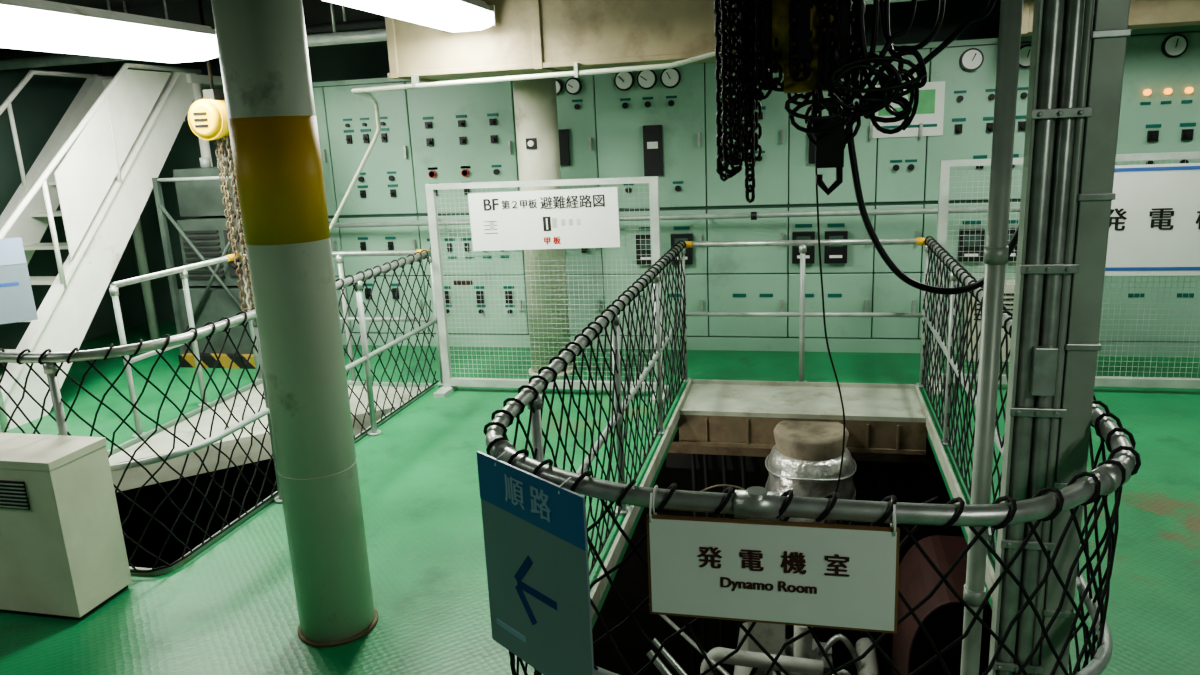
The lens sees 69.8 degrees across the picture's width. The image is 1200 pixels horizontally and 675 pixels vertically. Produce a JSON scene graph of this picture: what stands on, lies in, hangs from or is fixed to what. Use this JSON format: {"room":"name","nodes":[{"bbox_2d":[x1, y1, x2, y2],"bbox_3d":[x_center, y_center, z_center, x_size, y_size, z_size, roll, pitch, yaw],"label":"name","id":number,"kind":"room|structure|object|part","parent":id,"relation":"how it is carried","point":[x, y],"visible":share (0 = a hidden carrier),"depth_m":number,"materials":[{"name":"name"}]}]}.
{"room":"ship interior","nodes":[
{"label":"ship interior","id":0,"kind":"room"},
{"bbox_2d":[0,63,144,566],"bbox_3d":[-5.715,1.080,4.735,0.100,6.000,9.000,1,14,14],"label":"wall","id":1,"kind":"structure","parent":0,"point":[39,107],"depth_m":7.64,"materials":[{"name":"green paint"}]},
{"bbox_2d":[46,0,209,9],"bbox_3d":[-0.359,-1.818,2.701,11.200,0.100,9.000,1,14,14],"label":"ceiling","id":2,"kind":"structure","parent":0,"point":[99,4],"depth_m":6.54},
{"bbox_2d":[0,0,385,58],"bbox_3d":[-0.359,-1.581,2.709,11.200,0.365,8.900,1,14,14],"label":"ceiling","id":3,"kind":"structure","parent":0,"point":[315,11],"depth_m":6.61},
{"bbox_2d":[0,0,218,62],"bbox_3d":[-2.963,-1.895,4.873,0.500,0.532,1.780,1,14,14],"label":"lamp","id":4,"kind":"object","parent":3,"relation":"hanging from","point":[35,25],"visible":0.86,"depth_m":4.79,"materials":[{"name":"white paint"}]},
{"bbox_2d":[188,0,253,311],"bbox_3d":[-2.638,-1.286,5.998,0.270,2.271,0.316,1,14,14],"label":"chain hoist","id":5,"kind":"object","parent":3,"relation":"hanging from","point":[207,117],"visible":0.95,"depth_m":5.93,"materials":[{"name":"yellow metal"}]},
{"bbox_2d":[323,0,495,31],"bbox_3d":[-0.927,-1.855,4.271,0.340,0.512,1.360,1,14,14],"label":"lamp","id":6,"kind":"object","parent":3,"relation":"hanging from","point":[447,15],"visible":1,"depth_m":4.34,"materials":[{"name":"white paint"}]},
{"bbox_2d":[0,0,918,69],"bbox_3d":[0.313,-2.240,5.478,11.000,0.440,0.230,1,14,14],"label":"pipe","id":7,"kind":"object","parent":3,"relation":"attached to","point":[375,35],"visible":0.34,"depth_m":6.10,"materials":[{"name":"white metal"}]},
{"bbox_2d":[329,50,733,232],"bbox_3d":[-0.943,-1.410,5.317,3.739,1.864,0.670,5,15,29],"label":"conduit pipe","id":8,"kind":"object","parent":3,"relation":"attached to","point":[577,72],"visible":0.78,"depth_m":5.04,"materials":[{"name":"metal"}]},
{"bbox_2d":[385,0,733,81],"bbox_3d":[-0.213,-1.980,5.142,2.100,0.740,0.590,1,14,14],"label":"ventilation duct","id":9,"kind":"object","parent":3,"relation":"hanging from","point":[528,36],"visible":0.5,"depth_m":4.92,"materials":[{"name":"metal"}]},
{"bbox_2d":[713,0,864,202],"bbox_3d":[0.511,-1.040,2.356,0.432,1.328,0.298,1,14,14],"label":"chain hoist","id":10,"kind":"object","parent":3,"relation":"hanging from","point":[801,40],"visible":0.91,"depth_m":2.37,"materials":[{"name":"metal"}]},
{"bbox_2d":[815,91,844,523],"bbox_3d":[0.670,-0.295,2.509,0.107,1.981,0.040,10,19,43],"label":"pull cord","id":11,"kind":"object","parent":10,"relation":"hanging from","point":[816,91],"visible":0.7,"depth_m":2.59,"materials":[{"name":"metal"}]},
{"bbox_2d":[785,0,1018,294],"bbox_3d":[0.844,-0.891,2.221,0.668,1.584,0.297,4,15,25],"label":"power cable","id":12,"kind":"object","parent":3,"relation":"hanging from","point":[874,99],"visible":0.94,"depth_m":2.31,"materials":[{"name":"rubber"}]},
{"bbox_2d":[1021,0,1199,36],"bbox_3d":[4.151,-2.172,4.907,3.270,0.650,0.340,1,14,14],"label":"ventilation duct","id":13,"kind":"object","parent":3,"relation":"hanging from","point":[1143,14],"visible":0.34,"depth_m":5.04,"materials":[{"name":"metal"}]},
{"bbox_2d":[121,458,963,674],"bbox_3d":[0.705,1.669,7.296,11.200,3.080,0.100,1,14,14],"label":"floor opening","id":14,"kind":"structure","parent":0,"point":[631,581],"depth_m":7.55,"materials":[{"name":"black"}]},
{"bbox_2d":[101,0,1000,321],"bbox_3d":[0.728,-1.469,7.240,11.200,2.800,0.100,1,14,14],"label":"wall","id":15,"kind":"structure","parent":0,"point":[367,60],"depth_m":7.71,"materials":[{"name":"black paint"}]},
{"bbox_2d":[0,322,1199,674],"bbox_3d":[-0.228,1.008,3.382,11.200,0.120,9.000,1,14,14],"label":"floor","id":16,"kind":"structure","parent":0,"point":[231,608],"depth_m":3.75,"materials":[{"name":"green paint"}]},
{"bbox_2d":[0,433,131,620],"bbox_3d":[-2.375,0.721,3.367,0.931,0.637,0.278,1,14,14],"label":"base cabinet","id":17,"kind":"object","parent":16,"relation":"on","point":[63,555],"visible":1,"depth_m":3.21,"materials":[{"name":"white metal"}]},
{"bbox_2d":[0,63,223,432],"bbox_3d":[-3.917,-0.908,6.768,0.920,2.349,3.150,1,14,14],"label":"stairway","id":18,"kind":"structure","parent":16,"relation":"on","point":[100,162],"depth_m":6.33,"materials":[{"name":"white paint"}]},
{"bbox_2d":[0,237,37,323],"bbox_3d":[-3.678,-0.344,5.296,0.280,0.520,0.010,-11,16,-30],"label":"direction sign","id":19,"kind":"object","parent":18,"relation":"attached to","point":[17,304],"visible":1,"depth_m":5.33,"materials":[{"name":"white plastic"}]},
{"bbox_2d":[109,383,265,463],"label":"cover plate","id":20,"kind":"object","parent":16,"relation":"on","point":[160,443],"depth_m":5.38,"materials":[{"name":"paint"}]},
{"bbox_2d":[111,415,271,491],"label":"cover plate","id":21,"kind":"object","parent":16,"relation":"on","point":[133,478],"depth_m":5.11,"materials":[{"name":"paint"}]},
{"bbox_2d":[152,157,255,368],"bbox_3d":[-2.933,-0.625,6.940,0.840,1.630,0.650,1,14,14],"label":"metal frame","id":22,"kind":"object","parent":16,"relation":"on","point":[214,291],"visible":0.53,"depth_m":6.78,"materials":[{"name":"metal"}]},
{"bbox_2d":[0,249,442,572],"bbox_3d":[-2.172,0.184,4.839,1.560,0.974,2.868,1,14,14],"label":"guard rail","id":23,"kind":"object","parent":16,"relation":"on","point":[49,360],"visible":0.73,"depth_m":3.99,"materials":[{"name":"metal"}]},
{"bbox_2d":[107,379,433,575],"bbox_3d":[-2.148,0.713,4.967,1.388,0.165,2.678,1,14,14],"label":"trim","id":24,"kind":"structure","parent":16,"relation":"attached to","point":[188,415],"depth_m":5.25,"materials":[{"name":"white metal"}]},
{"bbox_2d":[211,0,377,646],"bbox_3d":[-1.012,-0.316,2.794,0.282,2.803,0.282,1,14,14],"label":"support pillar","id":25,"kind":"structure","parent":16,"relation":"on","point":[262,44],"depth_m":2.75,"materials":[{"name":"metal"}]},
{"bbox_2d":[348,385,370,435],"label":"cover plate","id":26,"kind":"object","parent":16,"relation":"on","point":[360,413],"depth_m":5.64,"materials":[{"name":"paint"}]},
{"bbox_2d":[373,386,424,421],"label":"cover plate","id":27,"kind":"object","parent":16,"relation":"on","point":[381,396],"depth_m":5.86,"materials":[{"name":"paint"}]},
{"bbox_2d":[512,72,572,377],"bbox_3d":[-0.415,-1.109,5.967,0.340,2.800,0.340,1,14,14],"label":"support pillar","id":28,"kind":"structure","parent":16,"relation":"on","point":[535,100],"depth_m":5.87,"materials":[{"name":"white metal"}]},
{"bbox_2d":[425,176,668,403],"bbox_3d":[-0.358,-0.309,5.604,1.560,1.410,0.320,1,14,14],"label":"mesh screen","id":29,"kind":"object","parent":16,"relation":"on","point":[450,384],"visible":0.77,"depth_m":5.64,"materials":[{"name":"white metal"}]},
{"bbox_2d":[468,187,620,250],"bbox_3d":[-0.360,-0.744,5.445,0.990,0.397,0.013,0,14,14],"label":"route sign","id":30,"kind":"object","parent":29,"relation":"attached to","point":[585,217],"visible":1,"depth_m":5.44,"materials":[{"name":"white plastic"}]},
{"bbox_2d":[312,25,1199,356],"bbox_3d":[1.633,-1.022,6.535,8.520,2.180,0.970,1,14,14],"label":"switchboard","id":31,"kind":"object","parent":16,"relation":"on","point":[661,123],"visible":0.67,"depth_m":6.42,"materials":[{"name":"green metal"}]},
{"bbox_3d":[0.477,-0.903,6.438,5.900,0.060,0.200,1,14,14],"label":"grab rail","id":32,"kind":"part","parent":31,"relation":"part of","materials":[{"name":"metal"}]},
{"bbox_2d":[871,81,944,137],"bbox_3d":[2.130,-1.576,5.963,0.480,0.360,0.006,1,14,14],"label":"notice","id":33,"kind":"object","parent":31,"relation":"attached to","point":[930,109],"visible":0.48,"depth_m":5.94,"materials":[{"name":"white paper"}]},
{"bbox_2d":[590,379,994,617],"bbox_3d":[0.876,0.794,3.855,1.468,0.075,3.908,1,14,14],"label":"trim","id":34,"kind":"structure","parent":16,"relation":"attached to","point":[597,591],"depth_m":4.50,"materials":[{"name":"paint"}]},
{"bbox_2d":[483,236,1140,674],"bbox_3d":[0.855,0.307,3.743,1.620,0.974,4.066,1,14,14],"label":"guard rail","id":35,"kind":"object","parent":16,"relation":"on","point":[1109,476],"visible":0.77,"depth_m":2.21,"materials":[{"name":"metal"}]},
{"bbox_2d":[476,450,593,674],"bbox_3d":[-0.146,0.549,2.028,0.038,0.530,0.400,-14,18,-40],"label":"direction sign","id":36,"kind":"object","parent":35,"relation":"attached to","point":[535,527],"visible":1,"depth_m":2.00,"materials":[{"name":"blue plastic"}]},
{"bbox_2d":[646,485,899,633],"bbox_3d":[0.349,0.441,1.765,0.496,0.269,0.101,1,14,14],"label":"room sign","id":37,"kind":"object","parent":35,"relation":"attached to","point":[822,575],"visible":1,"depth_m":1.72,"materials":[{"name":"white plastic"}]},
{"bbox_2d":[962,279,1014,361],"bbox_3d":[2.752,-0.119,6.057,0.320,0.550,0.208,1,14,14],"label":"base cabinet","id":38,"kind":"object","parent":16,"relation":"on","point":[1007,288],"visible":0.14,"depth_m":5.98,"materials":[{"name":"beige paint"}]},
{"bbox_2d":[926,152,1199,394],"bbox_3d":[3.157,-0.360,5.096,2.230,1.430,0.320,1,14,14],"label":"mesh screen","id":39,"kind":"object","parent":16,"relation":"on","point":[945,165],"visible":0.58,"depth_m":5.19,"materials":[{"name":"white metal"}]},
{"bbox_2d":[1105,163,1199,275],"bbox_3d":[3.351,-0.672,4.926,1.320,0.640,0.015,1,14,14],"label":"room sign","id":40,"kind":"object","parent":39,"relation":"attached to","point":[1154,226],"visible":0.78,"depth_m":4.96,"materials":[{"name":"white plastic"}]},
{"bbox_3d":[-0.107,4.130,4.034,11.400,0.100,7.800,1,14,14],"label":"floor","id":41,"kind":"structure","parent":0,"visible":0},
{"bbox_2d":[646,614,879,674],"bbox_3d":[0.802,2.667,4.451,1.359,2.465,2.100,1,14,14],"label":"pipes","id":42,"kind":"object","parent":41,"relation":"on","point":[803,656],"visible":0.72,"depth_m":4.71,"materials":[{"name":"metal"}]},
{"bbox_2d":[666,384,942,674],"bbox_3d":[1.317,1.994,5.578,1.800,3.198,0.995,1,14,14],"label":"beam","id":43,"kind":"structure","parent":41,"relation":"on","point":[724,428],"depth_m":5.30,"materials":[{"name":"paint"}]},
{"bbox_2d":[765,420,856,523],"bbox_3d":[1.257,1.064,5.155,0.527,1.101,0.527,1,14,14],"label":"exhaust pipe","id":44,"kind":"object","parent":43,"relation":"attached to","point":[805,457],"visible":0.49,"depth_m":4.90,"materials":[{"name":"metal"}]},
{"bbox_2d":[891,535,991,674],"bbox_3d":[1.923,2.460,4.698,0.600,2.650,0.720,1,14,14],"label":"machinery","id":45,"kind":"object","parent":41,"relation":"on","point":[942,615],"depth_m":4.23,"materials":[{"name":"metal"}]},
{"bbox_2d":[960,0,1022,674],"bbox_3d":[1.015,1.327,2.419,0.054,6.000,0.054,1,14,14],"label":"vertical pipe","id":46,"kind":"object","parent":41,"relation":"on","point":[996,249],"visible":0.91,"depth_m":2.06,"materials":[{"name":"grey metal"}]},
{"bbox_2d":[988,0,1130,674],"bbox_3d":[1.174,1.246,2.410,0.192,6.145,0.093,1,14,14],"label":"column","id":47,"kind":"structure","parent":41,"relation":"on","point":[1078,47],"depth_m":2.07,"materials":[{"name":"metal"}]}
]}

